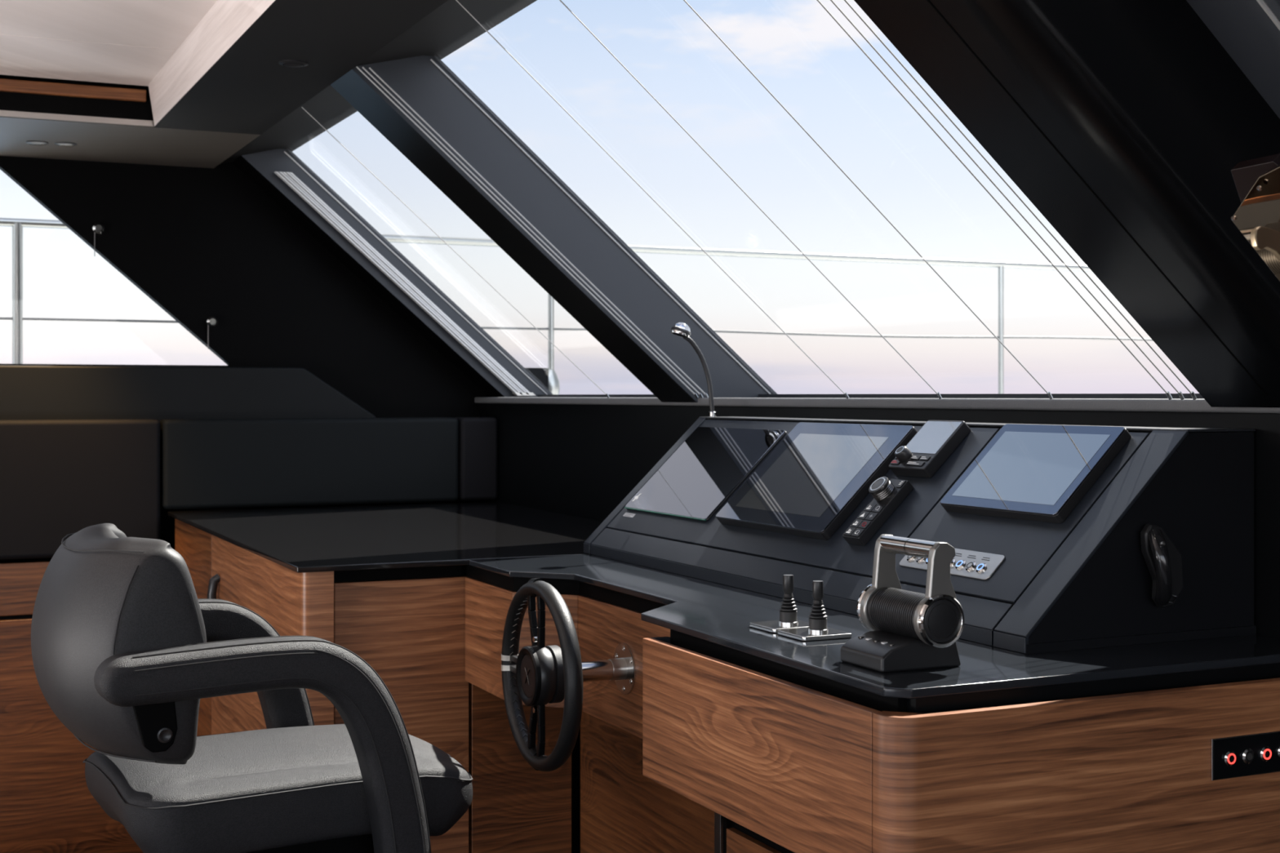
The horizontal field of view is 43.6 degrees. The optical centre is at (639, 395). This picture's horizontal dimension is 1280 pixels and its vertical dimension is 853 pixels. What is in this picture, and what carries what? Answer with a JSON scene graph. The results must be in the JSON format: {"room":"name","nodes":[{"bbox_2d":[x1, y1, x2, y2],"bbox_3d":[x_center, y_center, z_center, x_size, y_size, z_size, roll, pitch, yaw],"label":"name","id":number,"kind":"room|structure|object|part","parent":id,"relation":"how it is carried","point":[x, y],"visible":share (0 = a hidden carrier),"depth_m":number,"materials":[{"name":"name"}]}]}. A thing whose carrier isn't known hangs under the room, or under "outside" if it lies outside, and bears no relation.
{"room":"control cabin","nodes":[
{"label":"control cabin","id":0,"kind":"room"},
{"bbox_2d":[0,0,217,86],"bbox_3d":[-2.245,-0.985,0.721,4.935,0.030,7.200,0,0,-25],"label":"ceiling","id":1,"kind":"structure","parent":0,"point":[157,24],"depth_m":4.32,"materials":[{"name":"white paint"}]},
{"bbox_2d":[148,0,275,125],"bbox_3d":[-0.016,-0.911,1.773,0.040,0.118,7.230,0,0,-25],"label":"trim","id":2,"kind":"structure","parent":1,"relation":"attached to","point":[226,21],"depth_m":4.19,"materials":[{"name":"beige wood"}]},
{"bbox_2d":[0,116,260,168],"bbox_3d":[-3.812,-0.860,4.498,5.275,0.020,0.870,0,0,-25],"label":"ceiling","id":3,"kind":"structure","parent":0,"point":[95,142],"depth_m":5.39,"materials":[{"name":"grey paint"}]},
{"bbox_2d":[26,140,48,145],"bbox_3d":[-2.022,-0.846,5.368,0.072,0.008,0.072,0,0,-25],"label":"recessed light","id":4,"kind":"object","parent":3,"relation":"in","point":[29,142],"visible":1,"depth_m":5.35,"materials":[{"name":"black plastic"}]},
{"bbox_2d":[54,142,77,146],"bbox_3d":[-1.936,-0.846,5.396,0.072,0.008,0.072,0,0,-25],"label":"recessed light","id":5,"kind":"object","parent":3,"relation":"in","point":[59,144],"visible":1,"depth_m":5.38,"materials":[{"name":"black plastic"}]},
{"bbox_2d":[0,155,548,560],"bbox_3d":[-3.389,0.485,5.185,6.620,2.830,0.060,0,0,-25],"label":"wall","id":6,"kind":"structure","parent":0,"point":[202,243],"depth_m":6.03,"materials":[{"name":"black paint"}]},
{"bbox_2d":[93,222,104,256],"bbox_3d":[-1.960,-0.564,5.788,0.040,0.120,0.050,0,0,-25],"label":"wall hook","id":7,"kind":"object","parent":6,"relation":"attached to","point":[98,228],"visible":1,"depth_m":5.77,"materials":[{"name":"silver metal"}]},
{"bbox_3d":[-1.976,-0.554,5.797,0.003,0.100,0.003,0,0,-25],"label":"cord","id":8,"kind":"part","parent":7,"relation":"part of","materials":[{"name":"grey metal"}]},
{"bbox_2d":[0,364,376,421],"bbox_3d":[-3.694,0.097,4.950,5.870,0.406,0.110,0,0,-25],"label":"trim","id":9,"kind":"structure","parent":6,"relation":"attached to","point":[158,393],"depth_m":5.80,"materials":[{"name":"black"}]},
{"bbox_2d":[207,316,217,348],"bbox_3d":[-1.595,-0.234,5.957,0.040,0.120,0.050,0,0,-25],"label":"wall hook","id":10,"kind":"object","parent":6,"relation":"attached to","point":[212,322],"visible":1,"depth_m":5.94,"materials":[{"name":"silver metal"}]},
{"bbox_2d":[278,59,308,67],"bbox_3d":[-0.884,-0.846,4.082,0.074,0.008,0.074,0,0,-25],"label":"recessed light","id":11,"kind":"object","parent":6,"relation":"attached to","point":[283,62],"visible":1,"depth_m":4.06,"materials":[{"name":"black plastic"}]},
{"bbox_2d":[159,417,457,509],"bbox_3d":[-1.218,0.245,5.959,1.099,0.320,0.135,0,0,-25],"label":"backrest cushion","id":12,"kind":"object","parent":6,"relation":"attached to","point":[205,463],"visible":0.93,"depth_m":5.88,"materials":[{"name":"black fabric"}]},
{"bbox_2d":[218,0,537,164],"bbox_3d":[0.196,-0.925,2.351,0.337,0.150,8.100,0,0,-25],"label":"trim","id":13,"kind":"structure","parent":6,"relation":"attached to","point":[449,27],"depth_m":4.13,"materials":[{"name":"black"}]},
{"bbox_2d":[154,0,448,134],"bbox_3d":[0.139,-0.910,1.855,0.335,0.120,7.248,0,0,-25],"label":"ceiling","id":14,"kind":"structure","parent":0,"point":[246,91],"depth_m":4.03,"materials":[{"name":"black"}]},
{"bbox_2d":[683,0,1053,399],"bbox_3d":[0.371,-0.426,2.989,1.003,0.869,0.007,0,0,-25],"label":"wire","id":15,"kind":"object","parent":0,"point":[1049,394],"visible":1,"depth_m":3.02,"materials":[{"name":"grey metal"}]},
{"bbox_2d":[479,403,1279,639],"bbox_3d":[1.095,0.964,2.769,0.080,1.872,8.100,0,0,-25],"label":"wall","id":16,"kind":"structure","parent":0,"point":[576,460],"depth_m":5.01,"materials":[{"name":"black paint"}]},
{"bbox_2d":[301,106,609,398],"bbox_3d":[-0.554,-0.426,4.980,1.003,0.869,0.007,0,0,-25],"label":"wire","id":17,"kind":"object","parent":16,"relation":"hanging from","point":[606,394],"visible":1,"depth_m":4.97,"materials":[{"name":"grey metal"}]},
{"bbox_2d":[455,417,497,501],"bbox_3d":[-0.644,0.245,6.226,0.153,0.320,0.135,0,0,-25],"label":"backrest cushion","id":18,"kind":"object","parent":16,"relation":"attached to","point":[477,437],"visible":0.84,"depth_m":6.16,"materials":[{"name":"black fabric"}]},
{"bbox_2d":[355,66,698,398],"bbox_3d":[-0.287,-0.427,4.393,1.003,0.869,0.007,0,0,-25],"label":"wire","id":19,"kind":"object","parent":16,"relation":"hanging from","point":[357,67],"visible":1,"depth_m":4.38,"materials":[{"name":"grey metal"}]},
{"bbox_2d":[362,66,703,398],"bbox_3d":[-0.273,-0.427,4.400,1.003,0.869,0.007,0,0,-25],"label":"wire","id":20,"kind":"object","parent":16,"relation":"hanging from","point":[363,68],"visible":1,"depth_m":4.38,"materials":[{"name":"grey metal"}]},
{"bbox_2d":[455,0,848,399],"bbox_3d":[0.053,-0.426,3.674,1.003,0.869,0.007,0,0,-25],"label":"wire","id":21,"kind":"object","parent":16,"relation":"hanging from","point":[508,52],"visible":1,"depth_m":3.66,"materials":[{"name":"grey metal"}]},
{"bbox_2d":[559,0,942,399],"bbox_3d":[0.213,-0.426,3.329,1.003,0.869,0.007,0,0,-25],"label":"wire","id":22,"kind":"object","parent":16,"relation":"hanging from","point":[939,395],"visible":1,"depth_m":3.33,"materials":[{"name":"grey metal"}]},
{"bbox_2d":[817,0,1172,399],"bbox_3d":[0.510,-0.426,2.690,1.003,0.869,0.007,0,0,-25],"label":"wire","id":23,"kind":"object","parent":16,"relation":"hanging from","point":[1168,394],"visible":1,"depth_m":2.73,"materials":[{"name":"grey metal"}]},
{"bbox_2d":[830,0,1184,399],"bbox_3d":[0.522,-0.426,2.663,1.003,0.869,0.007,0,0,-25],"label":"wire","id":24,"kind":"object","parent":16,"relation":"hanging from","point":[1180,393],"visible":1,"depth_m":2.71,"materials":[{"name":"grey metal"}]},
{"bbox_2d":[844,0,1196,399],"bbox_3d":[0.535,-0.426,2.636,1.003,0.869,0.007,0,0,-25],"label":"wire","id":25,"kind":"object","parent":16,"relation":"hanging from","point":[1193,394],"visible":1,"depth_m":2.68,"materials":[{"name":"grey metal"}]},
{"bbox_3d":[-1.365,1.285,0.744,6.550,0.070,6.500,0,0,-25],"label":"floor","id":26,"kind":"structure","parent":0,"visible":0},
{"bbox_2d":[31,523,472,852],"bbox_3d":[-0.756,0.751,3.100,0.783,0.998,0.694,0,0,-30],"label":"chair","id":27,"kind":"object","parent":26,"relation":"on","point":[126,651],"visible":1,"depth_m":2.84,"materials":[{"name":"leather"}]},
{"bbox_3d":[-0.989,0.449,2.966,0.248,0.394,0.542,0,0,-30],"label":"backrest","id":28,"kind":"part","parent":27,"relation":"part of","materials":[{"name":"leather"}]},
{"bbox_3d":[-0.834,0.561,2.745,0.079,0.102,0.013,0,0,-30],"label":"hinge plate","id":29,"kind":"part","parent":27,"relation":"part of","materials":[{"name":"black"}]},
{"bbox_3d":[-0.950,0.689,3.336,0.591,0.521,0.087,0,0,-30],"label":"armrest","id":30,"kind":"part","parent":27,"relation":"part of","materials":[{"name":"grey leather"}]},
{"bbox_3d":[-0.649,0.689,2.813,0.591,0.521,0.087,0,0,-30],"label":"armrest","id":31,"kind":"part","parent":27,"relation":"part of","materials":[{"name":"grey leather"}]},
{"bbox_2d":[84,724,472,852],"bbox_3d":[-0.707,0.763,3.128,0.669,0.182,0.508,0,0,-30],"label":"seat cushion","id":32,"kind":"object","parent":27,"relation":"on","point":[282,788],"depth_m":2.92,"materials":[{"name":"grey leather"}]},
{"bbox_3d":[-0.730,0.838,3.115,0.340,0.125,0.400,0,0,-30],"label":"seat","id":33,"kind":"part","parent":27,"relation":"part of","materials":[{"name":"black"}]},
{"bbox_2d":[174,518,580,852],"bbox_3d":[-0.692,0.837,4.990,1.252,0.826,1.965,0,0,-25],"label":"base cabinet","id":34,"kind":"object","parent":26,"relation":"on","point":[408,624],"visible":0.34,"depth_m":4.06,"materials":[{"name":"brown wood"}]},
{"bbox_3d":[-1.474,0.837,5.293,0.015,0.826,0.717,0,0,-25],"label":"panel","id":35,"kind":"part","parent":34,"relation":"part of","materials":[{"name":"brown wood"}]},
{"bbox_3d":[-1.078,0.837,4.439,0.015,0.826,1.160,0,0,-25],"label":"panel","id":36,"kind":"part","parent":34,"relation":"part of","materials":[{"name":"brown wood"}]},
{"bbox_3d":[-0.792,0.837,3.897,0.077,0.826,0.065,0,0,-25],"label":"corner post","id":37,"kind":"part","parent":34,"relation":"part of","materials":[{"name":"brown wood"}]},
{"bbox_2d":[168,502,603,573],"bbox_3d":[-0.683,0.417,4.999,1.237,0.014,2.018,0,0,-25],"label":"countertop","id":38,"kind":"structure","parent":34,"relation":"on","point":[371,537],"depth_m":4.73,"materials":[{"name":"black"}]},
{"bbox_3d":[-0.597,0.850,4.003,0.346,0.780,0.027,0,0,-25],"label":"door","id":39,"kind":"part","parent":34,"relation":"part of","materials":[{"name":"brown wood"}]},
{"bbox_3d":[-0.308,0.983,4.137,0.274,0.515,0.027,0,0,-25],"label":"door","id":40,"kind":"part","parent":34,"relation":"part of","materials":[{"name":"brown wood"}]},
{"bbox_2d":[465,564,1279,852],"bbox_3d":[0.319,0.837,3.289,0.880,0.826,2.027,0,0,-25],"label":"cabinet","id":41,"kind":"object","parent":26,"relation":"on","point":[713,748],"visible":0.7,"depth_m":2.42,"materials":[{"name":"brown wood"}]},
{"bbox_3d":[-0.363,0.591,3.901,0.018,0.262,0.342,0,0,-25],"label":"wheel panel","id":42,"kind":"part","parent":41,"relation":"part of","materials":[{"name":"brown wood"}]},
{"bbox_3d":[-0.218,0.591,3.721,0.167,0.262,0.018,0,0,21],"label":"wheel panel","id":43,"kind":"part","parent":41,"relation":"part of","materials":[{"name":"brown wood"}]},
{"bbox_2d":[501,577,635,771],"bbox_3d":[-0.136,0.587,3.393,0.228,0.405,0.397,0,0,-25],"label":"steering wheel","id":44,"kind":"object","parent":41,"relation":"attached to","point":[538,675],"visible":1,"depth_m":3.35,"materials":[{"name":"black leather"}]},
{"bbox_3d":[0.022,0.591,3.348,0.018,0.262,0.745,0,0,-25],"label":"wheel panel","id":45,"kind":"part","parent":41,"relation":"part of","materials":[{"name":"brown wood"}]},
{"bbox_3d":[0.139,0.975,3.571,0.020,0.550,1.360,0,0,-25],"label":"panel","id":46,"kind":"part","parent":41,"relation":"part of","materials":[{"name":"brown wood"}]},
{"bbox_3d":[0.038,0.561,2.930,0.032,0.237,0.013,0,0,-25],"label":"drawer","id":47,"kind":"part","parent":41,"relation":"part of","materials":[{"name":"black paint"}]},
{"bbox_3d":[0.138,0.974,2.780,0.008,0.532,0.023,0,0,-25],"label":"door pull","id":48,"kind":"part","parent":41,"relation":"part of","materials":[{"name":"grey metal"}]},
{"bbox_3d":[0.270,0.994,2.521,0.014,0.492,0.545,0,0,-25],"label":"cupboard door","id":49,"kind":"part","parent":41,"relation":"part of","materials":[{"name":"brown wood"}]},
{"bbox_3d":[0.172,0.569,2.582,0.018,0.251,0.757,0,0,-25],"label":"drawer","id":50,"kind":"part","parent":41,"relation":"part of","materials":[{"name":"brown wood"}]},
{"bbox_2d":[469,554,1279,698],"bbox_3d":[0.325,0.417,3.305,0.857,0.014,1.989,0,0,-25],"label":"countertop","id":51,"kind":"structure","parent":41,"relation":"on","point":[719,614],"depth_m":2.60,"materials":[{"name":"black stone"}]},
{"bbox_2d":[749,574,808,633],"bbox_3d":[0.255,0.363,2.816,0.097,0.094,0.091,0,0,-25],"label":"joystick","id":52,"kind":"object","parent":51,"relation":"on","point":[788,611],"visible":0.94,"depth_m":2.81,"materials":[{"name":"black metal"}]},
{"bbox_3d":[0.255,0.406,2.816,0.097,0.008,0.091,0,0,-25],"label":"plate","id":53,"kind":"part","parent":52,"relation":"part of","materials":[{"name":"silver metal"}]},
{"bbox_2d":[777,580,852,641],"bbox_3d":[0.297,0.363,2.725,0.097,0.094,0.091,0,0,-25],"label":"joystick","id":54,"kind":"object","parent":51,"relation":"on","point":[818,630],"visible":1,"depth_m":2.72,"materials":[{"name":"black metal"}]},
{"bbox_3d":[0.297,0.406,2.725,0.097,0.008,0.091,0,0,-25],"label":"plate","id":55,"kind":"part","parent":54,"relation":"part of","materials":[{"name":"silver metal"}]},
{"bbox_2d":[840,534,964,672],"bbox_3d":[0.399,0.314,2.440,0.143,0.192,0.177,0,0,-25],"label":"throttle lever","id":56,"kind":"object","parent":51,"relation":"on","point":[909,630],"visible":1,"depth_m":2.40,"materials":[{"name":"black plastic"}]},
{"bbox_3d":[0.382,0.296,2.511,0.078,0.155,0.014,0,0,-25],"label":"lever arm","id":57,"kind":"part","parent":56,"relation":"part of","materials":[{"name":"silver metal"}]},
{"bbox_3d":[0.401,0.232,2.480,0.027,0.027,0.069,0,0,-25],"label":"handle","id":58,"kind":"part","parent":56,"relation":"part of","materials":[{"name":"silver metal"}]},
{"bbox_3d":[0.430,0.232,2.416,0.027,0.027,0.069,0,0,-25],"label":"handle","id":59,"kind":"part","parent":56,"relation":"part of","materials":[{"name":"silver metal"}]},
{"bbox_3d":[0.442,0.296,2.381,0.078,0.155,0.014,0,0,-25],"label":"lever arm","id":60,"kind":"part","parent":56,"relation":"part of","materials":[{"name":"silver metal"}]},
{"bbox_2d":[583,416,1256,653],"bbox_3d":[0.455,0.233,3.458,0.492,0.353,1.801,0,0,-25],"label":"console","id":61,"kind":"object","parent":51,"relation":"on","point":[1084,580],"visible":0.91,"depth_m":2.72,"materials":[{"name":"black paint"}]},
{"bbox_2d":[622,512,635,517],"bbox_3d":[-0.028,0.307,4.105,0.009,0.009,0.060,0,0,-25],"label":"label sticker","id":62,"kind":"object","parent":61,"relation":"attached to","point":[626,514],"visible":1,"depth_m":4.10,"materials":[{"name":"grey paper"}]},
{"bbox_3d":[0.016,0.223,4.226,0.340,0.327,0.039,0,0,-25],"label":"edge frame","id":63,"kind":"part","parent":61,"relation":"part of","materials":[{"name":"black paint"}]},
{"bbox_2d":[670,322,716,417],"bbox_3d":[0.145,-0.068,4.285,0.133,0.254,0.056,0,0,-25],"label":"gooseneck lamp","id":64,"kind":"object","parent":61,"relation":"on","point":[682,330],"visible":1,"depth_m":4.29,"materials":[{"name":"black metal"}]},
{"bbox_2d":[708,411,716,417],"bbox_3d":[0.195,0.050,4.308,0.021,0.014,0.021,0,0,-25],"label":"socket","id":65,"kind":"object","parent":64,"relation":"attached to","point":[711,414],"depth_m":4.30,"materials":[{"name":"silver metal"}]},
{"bbox_2d":[624,426,786,521],"bbox_3d":[0.155,0.189,3.990,0.222,0.212,0.462,0,0,-25],"label":"display","id":66,"kind":"object","parent":61,"relation":"on","point":[705,470],"visible":1,"depth_m":3.96,"materials":[{"name":"black glass"}]},
{"bbox_3d":[0.245,0.365,3.384,0.044,0.043,1.668,0,0,-25],"label":"panel","id":67,"kind":"part","parent":61,"relation":"part of","materials":[{"name":"black paint"}]},
{"bbox_3d":[0.310,0.204,3.643,0.291,0.280,1.253,0,0,-25],"label":"panel","id":68,"kind":"part","parent":61,"relation":"part of","materials":[{"name":"black paint"}]},
{"bbox_2d":[715,422,917,540],"bbox_3d":[0.379,0.179,3.508,0.240,0.232,0.470,0,0,-25],"label":"display","id":69,"kind":"object","parent":61,"relation":"on","point":[820,473],"visible":0.95,"depth_m":3.46,"materials":[{"name":"black glass"}]},
{"bbox_2d":[842,476,913,546],"bbox_3d":[0.473,0.228,3.178,0.130,0.133,0.062,0,0,-25],"label":"control keypad","id":70,"kind":"object","parent":61,"relation":"on","point":[888,495],"visible":1,"depth_m":3.16,"materials":[{"name":"black plastic"}]},
{"bbox_2d":[888,420,970,478],"bbox_3d":[0.584,0.107,3.235,0.119,0.112,0.128,0,0,-25],"label":"control display","id":71,"kind":"object","parent":61,"relation":"on","point":[935,441],"visible":1,"depth_m":3.21,"materials":[{"name":"black plastic"}]},
{"bbox_2d":[899,548,1004,580],"bbox_3d":[0.556,0.296,2.869,0.043,0.042,0.270,0,0,-25],"label":"switch plate","id":72,"kind":"object","parent":61,"relation":"attached to","point":[966,563],"visible":0.59,"depth_m":2.81,"materials":[{"name":"silver metal"}]},
{"bbox_3d":[0.663,0.204,2.884,0.291,0.280,0.409,0,0,-25],"label":"panel","id":73,"kind":"part","parent":61,"relation":"part of","materials":[{"name":"black paint"}]},
{"bbox_2d":[940,423,1131,523],"bbox_3d":[0.711,0.136,2.901,0.169,0.164,0.336,0,0,-25],"label":"display","id":74,"kind":"object","parent":61,"relation":"on","point":[1038,473],"visible":1,"depth_m":2.87,"materials":[{"name":"glass"}]},
{"bbox_3d":[0.749,0.223,2.647,0.340,0.327,0.081,0,0,-25],"label":"edge frame","id":75,"kind":"part","parent":61,"relation":"part of","materials":[{"name":"black paint"}]},
{"bbox_3d":[0.834,0.402,2.644,0.490,0.015,0.005,0,0,-25],"label":"edge trim","id":76,"kind":"part","parent":61,"relation":"part of","materials":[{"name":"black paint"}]},
{"bbox_2d":[1140,524,1182,608],"bbox_3d":[0.869,0.281,2.628,0.083,0.139,0.050,0,0,-25],"label":"handset","id":77,"kind":"object","parent":61,"relation":"attached to","point":[1163,560],"visible":1,"depth_m":2.62,"materials":[{"name":"black plastic"}]},
{"bbox_3d":[0.875,0.335,2.639,0.028,0.016,0.007,0,0,-25],"label":"cord","id":78,"kind":"part","parent":77,"relation":"part of","materials":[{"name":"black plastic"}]},
{"bbox_3d":[0.734,0.847,2.397,0.880,0.807,0.060,0,0,-25],"label":"panel","id":79,"kind":"part","parent":41,"relation":"part of","materials":[{"name":"brown wood"}]},
{"bbox_2d":[1210,730,1279,780],"bbox_3d":[1.000,0.551,2.482,0.295,0.063,0.010,0,0,-25],"label":"switch panel","id":80,"kind":"object","parent":41,"relation":"attached to","point":[1258,753],"visible":1,"depth_m":2.44,"materials":[{"name":"black metal"}]},
{"bbox_3d":[-3.082,1.860,4.440,6.550,0.080,1.650,0,0,-25],"label":"floor","id":81,"kind":"structure","parent":0,"visible":0},
{"bbox_2d":[0,559,143,852],"bbox_3d":[-3.288,1.198,5.002,3.450,1.245,0.118,0,0,-25],"label":"cabinet","id":82,"kind":"object","parent":81,"relation":"on","point":[47,805],"visible":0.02,"depth_m":5.50,"materials":[{"name":"brown wood"}]},
{"bbox_3d":[-3.276,0.665,4.976,3.450,0.180,0.015,0,0,-25],"label":"rail","id":83,"kind":"part","parent":82,"relation":"part of","materials":[{"name":"brown wood"}]},
{"bbox_2d":[0,419,159,559],"bbox_3d":[-3.287,0.323,4.998,3.448,0.475,0.135,0,0,-25],"label":"backrest cushion","id":84,"kind":"object","parent":82,"relation":"on","point":[59,478],"visible":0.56,"depth_m":5.54,"materials":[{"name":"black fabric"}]},
{"bbox_3d":[-4.627,0.450,0.111,0.100,2.900,8.100,0,0,-25],"label":"wall","id":85,"kind":"structure","parent":0,"visible":0},
{"bbox_2d":[0,78,146,102],"bbox_3d":[-3.783,-0.944,4.004,4.912,0.037,0.020,0,0,-25],"label":"trim","id":86,"kind":"structure","parent":85,"relation":"attached to","point":[6,85],"depth_m":4.94,"materials":[{"name":"brown wood"}]},
{"bbox_2d":[0,74,153,120],"bbox_3d":[-3.780,-0.935,4.031,4.940,0.130,0.024,0,0,-25],"label":"trim","id":87,"kind":"structure","parent":85,"relation":"attached to","point":[11,101],"depth_m":4.96,"materials":[{"name":"black"}]},
{"bbox_2d":[0,110,154,126],"bbox_3d":[-3.662,-0.861,4.087,5.200,0.018,0.018,0,0,-25],"label":"trim","id":88,"kind":"structure","parent":85,"relation":"attached to","point":[2,113],"depth_m":4.97,"materials":[{"name":"silver metal"}]},
{"bbox_3d":[1.218,0.021,2.826,0.250,0.018,8.100,0,0,-25],"label":"wall","id":89,"kind":"structure","parent":0,"visible":0},
{"bbox_2d":[368,67,708,397],"bbox_3d":[-0.256,-0.427,4.407,1.003,0.869,0.007,0,0,-25],"label":"trim","id":90,"kind":"structure","parent":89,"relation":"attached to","point":[375,73],"depth_m":4.39,"materials":[{"name":"grey metal"}]},
{"bbox_2d":[330,69,766,402],"bbox_3d":[-0.240,-0.445,4.569,1.371,0.930,0.230,0,0,-25],"label":"trim","id":91,"kind":"structure","parent":89,"relation":"attached to","point":[350,86],"depth_m":4.50,"materials":[{"name":"black paint"}]},
{"bbox_2d":[351,55,777,402],"bbox_3d":[-0.190,-0.445,4.463,1.371,0.930,0.005,0,0,-25],"label":"window pillar","id":92,"kind":"structure","parent":89,"relation":"attached to","point":[416,80],"depth_m":4.44,"materials":[{"name":"grey metal"}]},
{"bbox_2d":[537,393,1204,399],"bbox_3d":[1.268,0.004,2.849,0.100,0.016,8.100,0,0,-25],"label":"trim","id":93,"kind":"structure","parent":89,"relation":"attached to","point":[1175,396],"depth_m":3.82,"materials":[{"name":"grey paint"}]},
{"bbox_2d":[474,396,1279,413],"bbox_3d":[0.399,0.018,4.210,0.070,0.024,4.900,0,0,-25],"label":"trim","id":94,"kind":"structure","parent":89,"relation":"attached to","point":[1156,405],"depth_m":3.54,"materials":[{"name":"grey"}]},
{"bbox_2d":[853,0,1279,407],"bbox_3d":[0.755,-0.445,2.528,1.486,0.930,0.280,0,0,-25],"label":"window pillar","id":95,"kind":"structure","parent":89,"relation":"attached to","point":[1140,99],"depth_m":2.44,"materials":[{"name":"black"}]},
{"bbox_2d":[926,0,1268,395],"bbox_3d":[0.552,-0.465,2.424,1.078,0.930,0.003,0,0,-25],"label":"trim","id":96,"kind":"structure","parent":89,"relation":"attached to","point":[928,1],"depth_m":2.50,"materials":[{"name":"black metal"}]},
{"bbox_3d":[0.338,-0.460,3.597,1.073,0.920,2.010,0,0,-25],"label":"window","id":97,"kind":"structure","parent":89,"relation":"in","visible":0},
{"bbox_2d":[430,58,770,394],"bbox_3d":[-0.088,-0.452,4.503,1.044,0.899,0.004,0,0,-25],"label":"window frame","id":98,"kind":"structure","parent":97,"relation":"attached to","point":[431,60],"depth_m":4.49,"materials":[{"name":"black metal"}]},
{"bbox_3d":[-0.511,-0.460,5.425,1.073,0.920,1.550,0,0,-25],"label":"window","id":99,"kind":"structure","parent":89,"relation":"in","visible":0},
{"bbox_2d":[231,148,552,397],"bbox_3d":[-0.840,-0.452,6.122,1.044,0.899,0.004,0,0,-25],"label":"window frame","id":100,"kind":"structure","parent":99,"relation":"attached to","point":[284,151],"depth_m":6.11,"materials":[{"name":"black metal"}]},
{"bbox_2d":[274,171,535,395],"bbox_3d":[-0.877,-0.410,6.080,1.019,0.820,0.032,0,0,-25],"label":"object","id":101,"kind":"structure","parent":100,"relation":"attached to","point":[290,179],"depth_m":6.06,"materials":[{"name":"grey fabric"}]},
{"bbox_3d":[-0.043,0.450,-2.280,6.400,2.900,0.100,0,0,-25],"label":"wall","id":102,"kind":"structure","parent":0,"visible":0},
{"bbox_2d":[1186,0,1279,118],"bbox_3d":[1.810,-0.445,0.750,1.131,0.930,3.836,0,0,-25],"label":"trim","id":103,"kind":"structure","parent":102,"relation":"attached to","point":[1242,28],"depth_m":2.39,"materials":[{"name":"grey"}]},
{"bbox_2d":[1231,153,1279,281],"bbox_3d":[0.826,-0.170,2.053,0.136,0.275,0.234,0,0,32],"label":"panel","id":104,"kind":"object","parent":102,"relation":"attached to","point":[1256,180],"visible":1,"depth_m":2.06,"materials":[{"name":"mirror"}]},
{"bbox_2d":[1256,0,1279,30],"bbox_3d":[1.029,-0.427,2.353,1.004,0.870,0.008,0,0,-25],"label":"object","id":105,"kind":"object","parent":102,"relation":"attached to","point":[1263,4],"visible":1,"depth_m":2.29,"materials":[{"name":"grey metal"}]},
{"label":"outside","id":106,"kind":"structure","parent":0,"visible":0},
{"bbox_3d":[1.436,0.725,4.030,18.000,0.050,10.100,0,0,-25],"label":"trim","id":107,"kind":"structure","parent":106,"visible":0},
{"bbox_2d":[0,217,1153,394],"bbox_3d":[-0.085,-0.012,7.899,12.500,1.464,0.084,0,0,-25],"label":"guard rail","id":108,"kind":"object","parent":107,"relation":"on","point":[17,224],"visible":0.36,"depth_m":7.95,"materials":[{"name":"silver metal"}]},
{"bbox_3d":[-2.616,-0.018,6.724,0.041,1.415,0.042,0,0,-25],"label":"post","id":109,"kind":"part","parent":108,"relation":"part of","materials":[{"name":"silver metal"}]},
{"bbox_3d":[-0.085,-0.727,7.899,12.500,0.034,0.035,0,0,-25],"label":"rail","id":110,"kind":"part","parent":108,"relation":"part of","materials":[{"name":"silver metal"}]},
{"bbox_3d":[-0.430,-0.018,7.739,0.028,1.415,0.029,0,0,-25],"label":"post","id":111,"kind":"part","parent":108,"relation":"part of","materials":[{"name":"silver metal"}]},
{"bbox_2d":[548,369,559,394],"bbox_3d":[-0.430,-0.052,7.739,0.084,0.145,0.084,0,0,-25],"label":"socket","id":112,"kind":"object","parent":108,"relation":"attached to","point":[553,382],"depth_m":7.71,"materials":[{"name":"silver metal"}]},
{"bbox_3d":[-0.085,-0.322,7.899,12.500,0.023,0.011,0,0,-25],"label":"rail","id":113,"kind":"part","parent":108,"relation":"part of","materials":[{"name":"grey metal"}]},
{"bbox_3d":[2.001,-0.018,8.868,0.028,1.415,0.029,0,0,-25],"label":"post","id":114,"kind":"part","parent":108,"relation":"part of","materials":[{"name":"silver metal"}]}
]}

